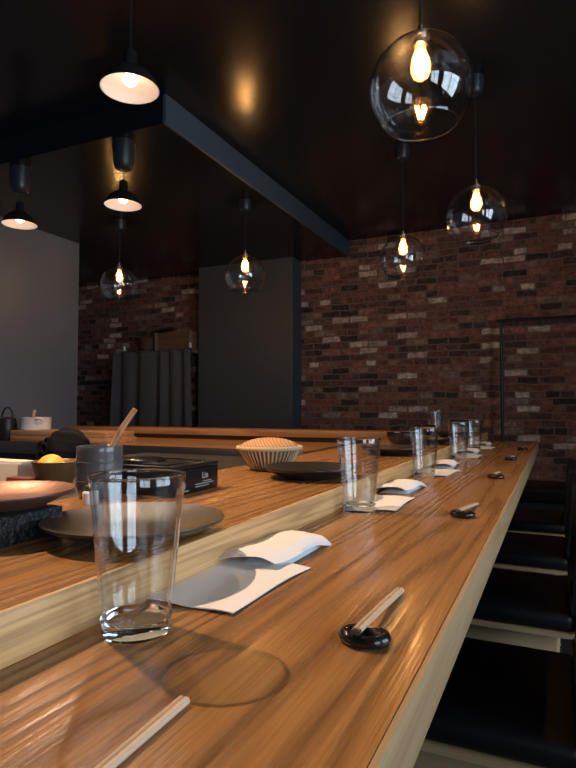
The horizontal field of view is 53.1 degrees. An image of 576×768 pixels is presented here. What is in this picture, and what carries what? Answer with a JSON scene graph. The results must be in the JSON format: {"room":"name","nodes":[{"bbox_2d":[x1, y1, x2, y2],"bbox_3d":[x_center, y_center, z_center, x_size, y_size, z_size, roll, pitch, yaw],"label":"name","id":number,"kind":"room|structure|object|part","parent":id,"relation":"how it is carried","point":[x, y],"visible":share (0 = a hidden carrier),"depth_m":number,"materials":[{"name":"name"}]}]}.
{"room":"restaurant","nodes":[
{"label":"restaurant","id":0,"kind":"room"},
{"bbox_2d":[0,217,78,429],"bbox_3d":[-3.310,-0.151,2.106,0.140,2.730,6.620,-1,-3,25],"label":"wall","id":1,"kind":"structure","parent":0,"point":[39,270],"depth_m":4.71,"materials":[{"name":"grey paint"}]},
{"bbox_2d":[0,94,163,165],"bbox_3d":[-2.362,-1.375,3.758,3.800,0.152,0.015,-1,-3,25],"label":"ceiling beam","id":2,"kind":"structure","parent":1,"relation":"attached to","point":[129,118],"depth_m":3.18,"materials":[{"name":"black paint"}]},
{"bbox_2d":[0,125,346,286],"bbox_3d":[-1.754,-1.324,5.066,3.800,0.150,2.870,-1,-3,25],"label":"ceiling","id":3,"kind":"structure","parent":0,"point":[190,218],"depth_m":4.30,"materials":[{"name":"black paint"}]},
{"bbox_2d":[1,164,37,229],"bbox_3d":[-1.626,-1.138,3.504,0.200,0.344,0.200,-1,-3,25],"label":"pendant","id":4,"kind":"object","parent":3,"relation":"hanging from","point":[20,176],"visible":1,"depth_m":3.47,"materials":[{"name":"black metal"}]},
{"bbox_3d":[-1.626,-1.033,3.500,0.200,0.134,0.200,-1,-3,25],"label":"lamp shade","id":5,"kind":"part","parent":4,"relation":"part of","materials":[{"name":"black metal"}]},
{"bbox_2d":[100,219,137,300],"bbox_3d":[-1.306,-0.967,4.474,0.283,0.610,0.283,0,-2,-5],"label":"globe pendant","id":6,"kind":"object","parent":3,"relation":"hanging from","point":[119,224],"visible":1,"depth_m":4.46,"materials":[{"name":"clear glass"}]},
{"bbox_3d":[-1.306,-0.784,4.466,0.283,0.244,0.283,0,-2,-5],"label":"lamp shade","id":7,"kind":"part","parent":6,"relation":"part of","materials":[{"name":"clear glass"}]},
{"bbox_2d":[104,137,141,210],"bbox_3d":[-0.900,-1.150,3.156,0.200,0.349,0.200,-1,-3,25],"label":"pendant","id":8,"kind":"object","parent":3,"relation":"hanging from","point":[123,149],"visible":1,"depth_m":3.12,"materials":[{"name":"black metal"}]},
{"bbox_3d":[-0.900,-1.042,3.152,0.200,0.134,0.200,-1,-3,25],"label":"lamp shade","id":9,"kind":"part","parent":8,"relation":"part of","materials":[{"name":"black metal"}]},
{"bbox_3d":[-0.900,-1.014,3.151,0.049,0.054,0.049,-1,-3,25],"label":"bulb","id":10,"kind":"part","parent":8,"relation":"part of","materials":[{"name":"white glass"}]},
{"bbox_2d":[225,198,264,292],"bbox_3d":[-0.300,-0.971,4.040,0.283,0.636,0.283,-1,-2,17],"label":"globe pendant","id":11,"kind":"object","parent":3,"relation":"hanging from","point":[245,204],"visible":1,"depth_m":4.02,"materials":[{"name":"clear glass"}]},
{"bbox_3d":[-0.300,-0.776,4.032,0.283,0.244,0.283,-2,-3,35],"label":"lamp shade","id":12,"kind":"part","parent":11,"relation":"part of","materials":[{"name":"clear glass"}]},
{"bbox_2d":[242,250,248,258],"bbox_3d":[-0.300,-0.907,4.037,0.052,0.057,0.052,-2,-3,35],"label":"socket","id":13,"kind":"object","parent":11,"relation":"attached to","point":[245,256],"depth_m":4.02,"materials":[{"name":"silver metal"}]},
{"bbox_3d":[-0.300,-1.069,4.044,0.005,0.271,0.005,0,-2,12],"label":"cord","id":14,"kind":"part","parent":11,"relation":"part of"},
{"bbox_2d":[198,257,290,428],"bbox_3d":[-0.405,0.073,5.851,1.060,2.580,0.210,-1,-3,25],"label":"pillar","id":15,"kind":"structure","parent":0,"point":[244,348],"depth_m":5.76,"materials":[{"name":"grey paint"}]},
{"bbox_2d":[0,0,575,240],"bbox_3d":[-1.077,-1.571,2.019,7.800,0.100,8.440,-1,-3,25],"label":"ceiling","id":16,"kind":"structure","parent":0,"point":[285,84],"depth_m":2.87,"materials":[{"name":"black paint"}]},
{"bbox_2d":[99,0,159,103],"bbox_3d":[-0.545,-1.268,1.999,0.200,0.504,0.200,-1,-3,25],"label":"pendant","id":17,"kind":"object","parent":16,"relation":"hanging from","point":[127,81],"visible":1,"depth_m":2.01,"materials":[{"name":"black metal"}]},
{"bbox_3d":[-0.545,-1.083,1.992,0.200,0.134,0.200,-1,-3,25],"label":"lamp shade","id":18,"kind":"part","parent":17,"relation":"part of","materials":[{"name":"black metal"}]},
{"bbox_3d":[-0.545,-1.056,1.991,0.049,0.054,0.049,-1,-3,25],"label":"bulb","id":19,"kind":"part","parent":17,"relation":"part of","materials":[{"name":"white glass"}]},
{"bbox_3d":[-0.545,-1.289,2.000,0.005,0.285,0.005,0,-2,2],"label":"cord","id":20,"kind":"part","parent":17,"relation":"part of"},
{"bbox_2d":[380,144,426,278],"bbox_3d":[0.704,-1.059,3.533,0.283,0.801,0.283,-1,-3,32],"label":"globe pendant","id":21,"kind":"object","parent":16,"relation":"hanging from","point":[402,150],"visible":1,"depth_m":3.52,"materials":[{"name":"clear glass"}]},
{"bbox_3d":[0.704,-1.157,3.537,0.005,0.436,0.005,0,-2,7],"label":"cord","id":22,"kind":"part","parent":21,"relation":"part of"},
{"bbox_2d":[400,230,406,239],"bbox_3d":[0.704,-0.913,3.527,0.052,0.057,0.052,1,-2,-15],"label":"socket","id":23,"kind":"object","parent":21,"relation":"attached to","point":[402,237],"depth_m":3.51,"materials":[{"name":"silver metal"}]},
{"bbox_3d":[0.704,-0.781,3.522,0.283,0.244,0.283,1,-2,-15],"label":"lamp shade","id":24,"kind":"part","parent":21,"relation":"part of","materials":[{"name":"clear glass"}]},
{"bbox_2d":[369,0,473,141],"bbox_3d":[0.368,-1.126,1.612,0.283,0.820,0.283,-1,-3,25],"label":"globe pendant","id":25,"kind":"object","parent":16,"relation":"hanging from","point":[419,39],"visible":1,"depth_m":1.59,"materials":[{"name":"clear glass"}]},
{"bbox_3d":[0.368,-1.224,1.615,0.005,0.456,0.005,0,-2,2],"label":"cord","id":26,"kind":"part","parent":25,"relation":"part of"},
{"bbox_2d":[411,24,429,49],"bbox_3d":[0.368,-0.969,1.605,0.052,0.057,0.052,-1,-3,25],"label":"socket","id":27,"kind":"object","parent":25,"relation":"attached to","point":[419,39],"depth_m":1.59,"materials":[{"name":"silver metal"}]},
{"bbox_2d":[446,73,507,242],"bbox_3d":[0.907,-1.097,2.789,0.283,0.784,0.283,0,-2,2],"label":"globe pendant","id":28,"kind":"object","parent":16,"relation":"hanging from","point":[478,77],"visible":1,"depth_m":2.78,"materials":[{"name":"clear glass"}]},
{"bbox_3d":[0.907,-1.195,2.793,0.005,0.419,0.005,2,-3,-43],"label":"cord","id":29,"kind":"part","parent":28,"relation":"part of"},
{"bbox_2d":[470,179,481,191],"bbox_3d":[0.907,-0.959,2.784,0.052,0.057,0.052,-1,-3,25],"label":"socket","id":30,"kind":"object","parent":28,"relation":"attached to","point":[475,188],"depth_m":2.78,"materials":[{"name":"silver metal"}]},
{"bbox_3d":[0.907,-0.828,2.778,0.283,0.244,0.283,-1,-3,25],"label":"lamp shade","id":31,"kind":"part","parent":28,"relation":"part of","materials":[{"name":"clear glass"}]},
{"bbox_2d":[77,212,575,481],"bbox_3d":[0.661,-0.013,5.585,7.700,2.730,0.200,-1,-3,25],"label":"wall","id":32,"kind":"structure","parent":0,"point":[379,352],"depth_m":5.24,"materials":[{"name":"brick"}]},
{"bbox_2d":[163,94,348,256],"bbox_3d":[-0.025,-1.356,4.255,0.020,0.152,2.885,-1,-3,25],"label":"ceiling beam","id":33,"kind":"structure","parent":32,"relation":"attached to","point":[178,119],"depth_m":3.65,"materials":[{"name":"paint"}]},
{"bbox_2d":[291,257,300,428],"bbox_3d":[0.082,0.064,5.625,0.015,2.580,0.210,-1,-3,25],"label":"trim","id":34,"kind":"structure","parent":32,"relation":"attached to","point":[295,264],"depth_m":5.62,"materials":[{"name":"paint"}]},
{"bbox_2d":[561,575,573,655],"bbox_3d":[-1.077,1.257,1.907,7.800,0.100,8.440,-1,-3,25],"label":"floor","id":35,"kind":"structure","parent":0,"point":[568,648],"depth_m":2.73,"materials":[{"name":"concrete"}]},
{"bbox_2d":[54,453,246,500],"bbox_3d":[-0.863,0.715,1.117,0.910,0.920,2.950,-1,-3,25],"label":"countertop","id":36,"kind":"structure","parent":35,"relation":"on","point":[224,462],"depth_m":2.35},
{"bbox_2d":[0,458,35,480],"bbox_3d":[-0.781,0.243,1.616,0.185,0.063,0.100,-1,-3,25],"label":"box","id":37,"kind":"object","parent":36,"relation":"on","point":[8,467],"visible":0.52,"depth_m":1.55,"materials":[{"name":"white cardboard"}]},
{"bbox_2d":[6,476,37,480],"bbox_3d":[-0.683,0.254,1.482,0.085,0.030,0.030,-1,-3,25],"label":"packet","id":38,"kind":"object","parent":36,"relation":"on","point":[11,478],"visible":0.44,"depth_m":1.48,"materials":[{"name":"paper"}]},
{"bbox_2d":[30,458,75,482],"bbox_3d":[-0.603,0.234,1.501,0.125,0.071,0.125,-1,-3,25],"label":"serving bowl","id":39,"kind":"object","parent":36,"relation":"on","point":[64,471],"visible":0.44,"depth_m":1.46,"materials":[{"name":"brown ceramic"}]},
{"bbox_2d":[38,454,63,462],"bbox_3d":[-0.614,0.218,1.496,0.072,0.071,0.073,-1,-2,21],"label":"lemon","id":40,"kind":"object","parent":39,"relation":"in","point":[51,458],"visible":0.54,"depth_m":1.48,"materials":[{"name":"yellow food"}]},
{"bbox_2d":[35,427,89,459],"bbox_3d":[-0.840,0.230,2.170,0.213,0.133,0.161,-1,-3,25],"label":"cloth bundle","id":41,"kind":"object","parent":36,"relation":"on","point":[63,442],"visible":0.7,"depth_m":2.11,"materials":[{"name":"black fabric"}]},
{"bbox_2d":[109,343,197,426],"bbox_3d":[-1.367,0.482,6.132,1.066,1.785,0.435,-1,-3,25],"label":"curtain","id":42,"kind":"object","parent":35,"relation":"on","point":[157,384],"visible":0.51,"depth_m":6.00,"materials":[{"name":"black fabric"}]},
{"bbox_2d":[138,338,154,350],"bbox_3d":[-1.525,-0.413,6.308,0.220,0.147,0.220,-1,-3,25],"label":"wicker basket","id":43,"kind":"object","parent":42,"relation":"on","point":[146,344],"visible":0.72,"depth_m":6.22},
{"bbox_2d":[155,330,198,350],"bbox_3d":[-1.166,-0.447,6.157,0.470,0.204,0.212,-1,-3,25],"label":"wooden crate","id":44,"kind":"object","parent":42,"relation":"on","point":[170,340],"visible":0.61,"depth_m":6.07,"materials":[{"name":"brown wood"}]},
{"bbox_2d":[150,327,176,332],"bbox_3d":[-1.344,-0.579,6.230,0.258,0.052,0.140,-1,-3,25],"label":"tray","id":45,"kind":"object","parent":44,"relation":"on","point":[166,329],"visible":0.8,"depth_m":6.20,"materials":[{"name":"black"}]},
{"bbox_2d":[0,437,352,459],"bbox_3d":[-0.901,0.847,4.039,2.561,0.889,0.835,-1,-3,25],"label":"countertop","id":46,"kind":"structure","parent":35,"relation":"on","point":[24,450],"depth_m":3.74,"materials":[{"name":"brown wood"}]},
{"bbox_2d":[0,407,16,440],"bbox_3d":[-2.049,0.288,4.212,0.136,0.246,0.136,-1,-3,25],"label":"kettle","id":47,"kind":"object","parent":46,"relation":"on","point":[7,424],"visible":0.91,"depth_m":4.16,"materials":[{"name":"black metal"}]},
{"bbox_3d":[-2.049,0.213,4.215,0.132,0.096,0.012,-1,-3,25],"label":"handle","id":48,"kind":"part","parent":47,"relation":"part of","materials":[{"name":"black metal"}]},
{"bbox_2d":[10,435,135,443],"bbox_3d":[-1.526,0.387,4.086,0.900,0.038,0.290,-1,-3,25],"label":"board","id":49,"kind":"object","parent":46,"relation":"on","point":[12,438],"visible":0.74,"depth_m":3.98,"materials":[{"name":"brown wood"}]},
{"bbox_2d":[10,429,133,437],"bbox_3d":[-1.536,0.349,4.092,0.880,0.038,0.290,-1,-3,25],"label":"board","id":50,"kind":"object","parent":49,"relation":"on","point":[88,433],"visible":0.78,"depth_m":4.00,"materials":[{"name":"brown wood"}]},
{"bbox_2d":[19,417,51,429],"bbox_3d":[-1.830,0.288,4.204,0.244,0.092,0.220,-1,-3,25],"label":"pot","id":51,"kind":"object","parent":50,"relation":"on","point":[26,423],"visible":0.99,"depth_m":4.12,"materials":[{"name":"ceramic"}]},
{"bbox_2d":[67,425,414,444],"bbox_3d":[-0.486,0.823,4.413,3.001,0.966,0.250,-1,-3,25],"label":"ledge","id":52,"kind":"object","parent":35,"relation":"on","point":[300,435],"visible":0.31,"depth_m":4.23,"materials":[{"name":"brown wood"}]},
{"bbox_3d":[-0.488,0.847,4.407,3.001,0.918,0.160,-1,-3,25],"label":"panel","id":53,"kind":"part","parent":52,"relation":"part of","materials":[{"name":"brown wood"}]},
{"bbox_2d":[0,441,538,767],"bbox_3d":[0.193,0.728,1.443,0.692,0.920,4.630,-1,-3,25],"label":"countertop","id":54,"kind":"structure","parent":35,"relation":"on","point":[272,682],"depth_m":0.48,"materials":[{"name":"brown wood"}]},
{"bbox_2d":[88,468,185,643],"bbox_3d":[-0.142,0.158,0.542,0.090,0.147,0.090,-1,-3,25],"label":"pint glass","id":55,"kind":"object","parent":54,"relation":"on","point":[134,623],"visible":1,"depth_m":0.53,"materials":[{"name":"clear glass"}]},
{"bbox_2d":[94,695,189,767],"bbox_3d":[-0.107,0.220,0.328,0.010,0.006,0.173,-1,-2,23],"label":"chopsticks","id":56,"kind":"object","parent":54,"relation":"on","point":[121,753],"visible":1,"depth_m":0.36,"materials":[{"name":"brown wood"}]},
{"bbox_2d":[147,557,310,613],"bbox_3d":[-0.061,0.235,0.693,0.117,0.004,0.202,-1,-3,25],"label":"paper napkin","id":57,"kind":"object","parent":54,"relation":"on","point":[229,585],"visible":0.97,"depth_m":0.67,"materials":[{"name":"white paper"}]},
{"bbox_2d":[0,432,487,669],"bbox_3d":[0.096,0.252,1.628,0.395,0.046,4.850,-1,-3,25],"label":"raised ledge","id":58,"kind":"object","parent":54,"relation":"on","point":[49,592],"visible":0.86,"depth_m":0.69,"materials":[{"name":"brown wood"}]},
{"bbox_2d":[0,504,62,547],"bbox_3d":[-0.458,0.171,0.639,0.205,0.036,0.345,-1,-3,25],"label":"stone slab","id":59,"kind":"object","parent":58,"relation":"on","point":[16,527],"visible":0.56,"depth_m":0.70,"materials":[{"name":"black stone"}]},
{"bbox_2d":[0,480,75,512],"bbox_3d":[-0.367,0.146,0.743,0.176,0.021,0.176,-1,-3,25],"label":"plate","id":60,"kind":"object","parent":59,"relation":"on","point":[14,495],"visible":1,"depth_m":0.79,"materials":[{"name":"ceramic"}]},
{"bbox_2d":[82,485,98,504],"bbox_3d":[-0.335,0.187,0.978,0.026,0.031,0.026,-1,-3,25],"label":"sauce bottle","id":61,"kind":"object","parent":58,"relation":"on","point":[85,495],"visible":0.88,"depth_m":0.97,"materials":[{"name":"white plastic"}]},
{"bbox_2d":[75,444,123,499],"bbox_3d":[-0.344,0.159,1.052,0.086,0.093,0.086,-1,-3,25],"label":"cup","id":62,"kind":"object","parent":58,"relation":"on","point":[90,459],"visible":0.84,"depth_m":1.02,"materials":[{"name":"grey ceramic"}]},
{"bbox_2d":[109,408,137,446],"bbox_3d":[-0.319,0.120,1.063,0.082,0.152,0.011,0,-2,-1],"label":"wooden spoon","id":63,"kind":"object","parent":62,"relation":"in","point":[133,411],"visible":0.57,"depth_m":1.06,"materials":[{"name":"brown wood"}]},
{"bbox_2d":[38,502,223,546],"bbox_3d":[-0.194,0.180,0.732,0.226,0.024,0.226,-1,-3,25],"label":"dinner plate","id":64,"kind":"object","parent":58,"relation":"on","point":[136,523],"visible":0.98,"depth_m":0.76,"materials":[{"name":"brown ceramic"}]},
{"bbox_2d":[120,456,217,496],"bbox_3d":[-0.279,0.180,1.162,0.227,0.060,0.157,-1,-3,25],"label":"box","id":65,"kind":"object","parent":58,"relation":"on","point":[201,474],"visible":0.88,"depth_m":1.09,"materials":[{"name":"black cardboard"}]},
{"bbox_3d":[-0.280,0.155,1.163,0.182,0.003,0.127,-1,-3,25],"label":"lid trim","id":66,"kind":"part","parent":65,"relation":"part of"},
{"bbox_3d":[-0.279,0.159,1.163,0.227,0.007,0.157,-1,-3,25],"label":"lid","id":67,"kind":"part","parent":65,"relation":"part of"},
{"bbox_2d":[236,437,302,470],"bbox_3d":[-0.049,0.182,1.516,0.177,0.083,0.177,-1,-3,25],"label":"bamboo basket","id":68,"kind":"object","parent":58,"relation":"on","point":[258,452],"visible":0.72,"depth_m":1.46,"materials":[{"name":"beige wicker"}]},
{"bbox_3d":[-0.049,0.155,1.517,0.153,0.028,0.153,-1,-3,25],"label":"domed lid","id":69,"kind":"part","parent":68,"relation":"part of","materials":[{"name":"beige wicker"}]},
{"bbox_2d":[263,461,358,480],"bbox_3d":[0.052,0.204,1.341,0.222,0.026,0.222,-1,-3,25],"label":"dinner plate","id":70,"kind":"object","parent":58,"relation":"on","point":[308,470],"visible":0.99,"depth_m":1.36,"materials":[{"name":"ceramic"}]},
{"bbox_2d":[360,445,425,455],"bbox_3d":[0.362,0.230,1.996,0.222,0.026,0.222,-1,-3,25],"label":"dinner plate","id":71,"kind":"object","parent":58,"relation":"on","point":[388,450],"visible":0.95,"depth_m":1.94,"materials":[{"name":"ceramic"}]},
{"bbox_2d":[386,432,416,444],"bbox_3d":[0.487,0.234,2.468,0.130,0.056,0.130,-1,-3,25],"label":"bowl","id":72,"kind":"object","parent":58,"relation":"on","point":[397,438],"visible":0.94,"depth_m":2.42,"materials":[{"name":"black ceramic"}]},
{"bbox_2d":[414,425,435,434],"bbox_3d":[0.812,0.272,3.429,0.130,0.056,0.130,-1,-3,25],"label":"bowl","id":73,"kind":"object","parent":58,"relation":"on","point":[419,431],"visible":0.82,"depth_m":3.38,"materials":[{"name":"black ceramic"}]},
{"bbox_2d":[414,437,454,444],"bbox_3d":[0.627,0.253,2.567,0.222,0.026,0.222,-1,-3,25],"label":"dinner plate","id":74,"kind":"object","parent":58,"relation":"on","point":[419,440],"visible":0.81,"depth_m":2.50,"materials":[{"name":"ceramic"}]},
{"bbox_2d":[432,431,473,436],"bbox_3d":[0.901,0.276,3.156,0.222,0.026,0.222,-1,-3,25],"label":"dinner plate","id":75,"kind":"object","parent":58,"relation":"on","point":[441,433],"visible":0.94,"depth_m":3.10,"materials":[{"name":"ceramic"}]},
{"bbox_2d":[218,530,331,564],"bbox_3d":[-0.015,0.233,0.821,0.084,0.023,0.193,-1,-3,29],"label":"napkin","id":76,"kind":"object","parent":54,"relation":"on","point":[279,548],"visible":1,"depth_m":0.80,"materials":[{"name":"white paper"}]},
{"bbox_2d":[240,545,321,564],"bbox_3d":[-0.010,0.237,0.820,0.067,0.010,0.148,-1,-3,25],"label":"towel","id":77,"kind":"object","parent":76,"relation":"on","point":[274,554],"depth_m":0.77,"materials":[{"name":"white fabric"}]},
{"bbox_2d":[337,437,380,512],"bbox_3d":[0.144,0.183,1.168,0.090,0.147,0.090,-1,-3,25],"label":"pint glass","id":78,"kind":"object","parent":54,"relation":"on","point":[357,506],"visible":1,"depth_m":1.15,"materials":[{"name":"clear glass"}]},
{"bbox_2d":[338,624,391,649],"bbox_3d":[0.068,0.224,0.514,0.048,0.012,0.038,-1,-3,25],"label":"chopstick rest","id":79,"kind":"object","parent":54,"relation":"on","point":[374,638],"visible":0.92,"depth_m":0.50,"materials":[{"name":"black ceramic"}]},
{"bbox_2d":[350,587,404,635],"bbox_3d":[0.092,0.225,0.577,0.011,0.017,0.167,-1,-3,24],"label":"chopsticks","id":80,"kind":"object","parent":79,"relation":"on","point":[397,592],"visible":1,"depth_m":0.56,"materials":[{"name":"brown wood"}]},
{"bbox_2d":[357,494,413,510],"bbox_3d":[0.204,0.258,1.264,0.117,0.004,0.202,-1,-2,22],"label":"paper napkin","id":81,"kind":"object","parent":54,"relation":"on","point":[383,502],"visible":0.77,"depth_m":1.27,"materials":[{"name":"white paper"}]},
{"bbox_2d":[374,479,426,493],"bbox_3d":[0.285,0.259,1.466,0.084,0.023,0.193,-1,-3,30],"label":"packet","id":82,"kind":"object","parent":54,"relation":"on","point":[399,486],"visible":0.99,"depth_m":1.42,"materials":[{"name":"white paper"}]},
{"bbox_2d":[380,486,420,493],"bbox_3d":[0.290,0.263,1.466,0.067,0.010,0.148,-1,-3,27],"label":"towel","id":83,"kind":"object","parent":82,"relation":"on","point":[394,489],"depth_m":1.41,"materials":[{"name":"white fabric"}]},
{"bbox_2d":[409,427,438,476],"bbox_3d":[0.415,0.206,1.757,0.090,0.147,0.090,0,-2,8],"label":"pint glass","id":84,"kind":"object","parent":54,"relation":"on","point":[420,473],"visible":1,"depth_m":1.74,"materials":[{"name":"clear glass"}]},
{"bbox_2d":[421,468,460,475],"bbox_3d":[0.476,0.281,1.843,0.117,0.004,0.202,-1,-3,27],"label":"paper napkin","id":85,"kind":"object","parent":54,"relation":"on","point":[439,472],"visible":0.67,"depth_m":1.84,"materials":[{"name":"white paper"}]},
{"bbox_2d":[427,459,457,468],"bbox_3d":[0.550,0.281,2.037,0.084,0.023,0.193,-1,-3,26],"label":"packet","id":86,"kind":"object","parent":54,"relation":"on","point":[443,463],"visible":1,"depth_m":1.99,"materials":[{"name":"white paper"}]},
{"bbox_2d":[433,464,456,468],"bbox_3d":[0.555,0.286,2.037,0.067,0.010,0.148,-1,-2,22],"label":"towel","id":87,"kind":"object","parent":86,"relation":"on","point":[444,466],"depth_m":1.98,"materials":[{"name":"white fabric"}]},
{"bbox_2d":[449,509,474,517],"bbox_3d":[0.333,0.248,1.102,0.048,0.012,0.038,-1,-3,25],"label":"chopstick rest","id":88,"kind":"object","parent":54,"relation":"on","point":[463,514],"visible":0.98,"depth_m":1.09,"materials":[{"name":"black ceramic"}]},
{"bbox_2d":[455,502,478,511],"bbox_3d":[0.362,0.248,1.162,0.011,0.017,0.167,-1,-3,29],"label":"chopsticks","id":89,"kind":"object","parent":88,"relation":"on","point":[475,503],"visible":1,"depth_m":1.14,"materials":[{"name":"brown wood"}]},
{"bbox_2d":[449,454,481,457],"bbox_3d":[0.755,0.305,2.441,0.117,0.004,0.202,-1,-2,23],"label":"paper napkin","id":90,"kind":"object","parent":54,"relation":"on","point":[468,455],"visible":0.55,"depth_m":2.42,"materials":[{"name":"white paper"}]},
{"bbox_2d":[447,422,469,458],"bbox_3d":[0.702,0.231,2.374,0.090,0.147,0.090,0,-2,-9],"label":"pint glass","id":91,"kind":"object","parent":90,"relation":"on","point":[457,456],"visible":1,"depth_m":2.35,"materials":[{"name":"clear glass"}]},
{"bbox_2d":[456,448,479,453],"bbox_3d":[0.820,0.305,2.617,0.084,0.023,0.193,-1,-3,29],"label":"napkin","id":92,"kind":"object","parent":54,"relation":"on","point":[469,450],"visible":0.95,"depth_m":2.58,"materials":[{"name":"white paper"}]},
{"bbox_2d":[460,451,478,453],"bbox_3d":[0.825,0.309,2.617,0.067,0.010,0.148,-1,-3,25],"label":"towel","id":93,"kind":"object","parent":92,"relation":"on","point":[468,452],"depth_m":2.56,"materials":[{"name":"white fabric"}]},
{"bbox_2d":[464,420,482,449],"bbox_3d":[0.901,0.248,2.804,0.090,0.147,0.090,1,-3,-27],"label":"pint glass","id":94,"kind":"object","parent":54,"relation":"on","point":[478,448],"visible":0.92,"depth_m":2.78,"materials":[{"name":"clear glass"}]},
{"bbox_2d":[472,442,491,446],"bbox_3d":[1.051,0.325,3.115,0.084,0.023,0.193,-1,-3,31],"label":"packet","id":95,"kind":"object","parent":54,"relation":"on","point":[482,444],"visible":0.86,"depth_m":3.07,"materials":[{"name":"white paper"}]},
{"bbox_2d":[471,446,494,448],"bbox_3d":[0.990,0.325,2.943,0.117,0.004,0.202,-1,-3,25],"label":"paper napkin","id":96,"kind":"object","parent":54,"relation":"on","point":[484,447],"visible":0.63,"depth_m":2.94,"materials":[{"name":"white paper"}]},
{"bbox_2d":[487,474,503,478],"bbox_3d":[0.611,0.272,1.697,0.048,0.012,0.038,-1,-3,25],"label":"chopstick rest","id":97,"kind":"object","parent":54,"relation":"on","point":[499,476],"visible":0.97,"depth_m":1.68,"materials":[{"name":"black ceramic"}]},
{"bbox_2d":[504,457,516,459],"bbox_3d":[0.883,0.295,2.287,0.048,0.012,0.038,-1,-3,25],"label":"chopstick rest","id":98,"kind":"object","parent":54,"relation":"on","point":[505,458],"visible":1,"depth_m":2.27,"materials":[{"name":"black ceramic"}]},
{"bbox_2d":[413,627,575,767],"bbox_3d":[0.450,0.761,1.228,0.408,0.838,0.444,-1,-3,25],"label":"bar chair","id":99,"kind":"object","parent":35,"relation":"on","point":[501,705],"visible":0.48,"depth_m":1.10,"materials":[{"name":"black leather"}]},
{"bbox_3d":[0.609,0.483,1.165,0.058,0.288,0.424,-1,-3,25],"label":"backrest","id":100,"kind":"part","parent":99,"relation":"part of","materials":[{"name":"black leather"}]},
{"bbox_2d":[465,493,575,652],"bbox_3d":[0.741,0.786,1.853,0.408,0.838,0.444,-1,-3,25],"label":"bar chair","id":101,"kind":"object","parent":35,"relation":"on","point":[519,608],"visible":0.56,"depth_m":1.70,"materials":[{"name":"black leather"}]},
{"bbox_3d":[0.721,0.680,1.867,0.355,0.050,0.430,-1,-3,25],"label":"seat","id":102,"kind":"part","parent":101,"relation":"part of","materials":[{"name":"black leather"}]},
{"bbox_3d":[0.899,0.508,1.791,0.058,0.288,0.424,-1,-3,25],"label":"backrest","id":103,"kind":"part","parent":101,"relation":"part of","materials":[{"name":"black leather"}]},
{"bbox_2d":[492,473,575,652],"bbox_3d":[1.023,0.810,2.461,0.408,0.838,0.444,-1,-3,25],"label":"bar chair","id":104,"kind":"object","parent":35,"relation":"on","point":[534,553],"visible":0.42,"depth_m":2.30,"materials":[{"name":"black leather"}]},
{"bbox_3d":[1.003,0.704,2.474,0.355,0.050,0.430,-1,-3,25],"label":"seat","id":105,"kind":"part","parent":104,"relation":"part of","materials":[{"name":"black leather"}]},
{"bbox_3d":[1.181,0.532,2.398,0.058,0.288,0.424,-1,-3,25],"label":"backrest","id":106,"kind":"part","parent":104,"relation":"part of","materials":[{"name":"black leather"}]},
{"bbox_2d":[496,315,575,441],"bbox_3d":[2.374,0.378,4.509,1.380,1.862,0.240,-1,-3,25],"label":"door frame","id":107,"kind":"structure","parent":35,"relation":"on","point":[500,321],"depth_m":4.78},
{"bbox_2d":[516,480,565,510],"bbox_3d":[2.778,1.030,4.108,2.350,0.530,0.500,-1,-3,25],"label":"bar chair","id":108,"kind":"object","parent":35,"relation":"on","point":[542,495],"visible":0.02,"depth_m":4.29,"materials":[{"name":"black leather"}]},
{"bbox_2d":[507,460,575,536],"bbox_3d":[1.317,0.836,3.095,0.408,0.838,0.444,-1,-3,25],"label":"bar chair","id":109,"kind":"object","parent":35,"relation":"on","point":[529,521],"visible":0.32,"depth_m":2.93,"materials":[{"name":"black leather"}]},
{"bbox_3d":[1.298,0.729,3.108,0.355,0.050,0.430,-1,-3,25],"label":"seat","id":110,"kind":"part","parent":109,"relation":"part of","materials":[{"name":"black leather"}]},
{"bbox_3d":[1.476,0.557,3.032,0.058,0.288,0.424,-1,-3,25],"label":"backrest","id":111,"kind":"part","parent":109,"relation":"part of","materials":[{"name":"black leather"}]}
]}

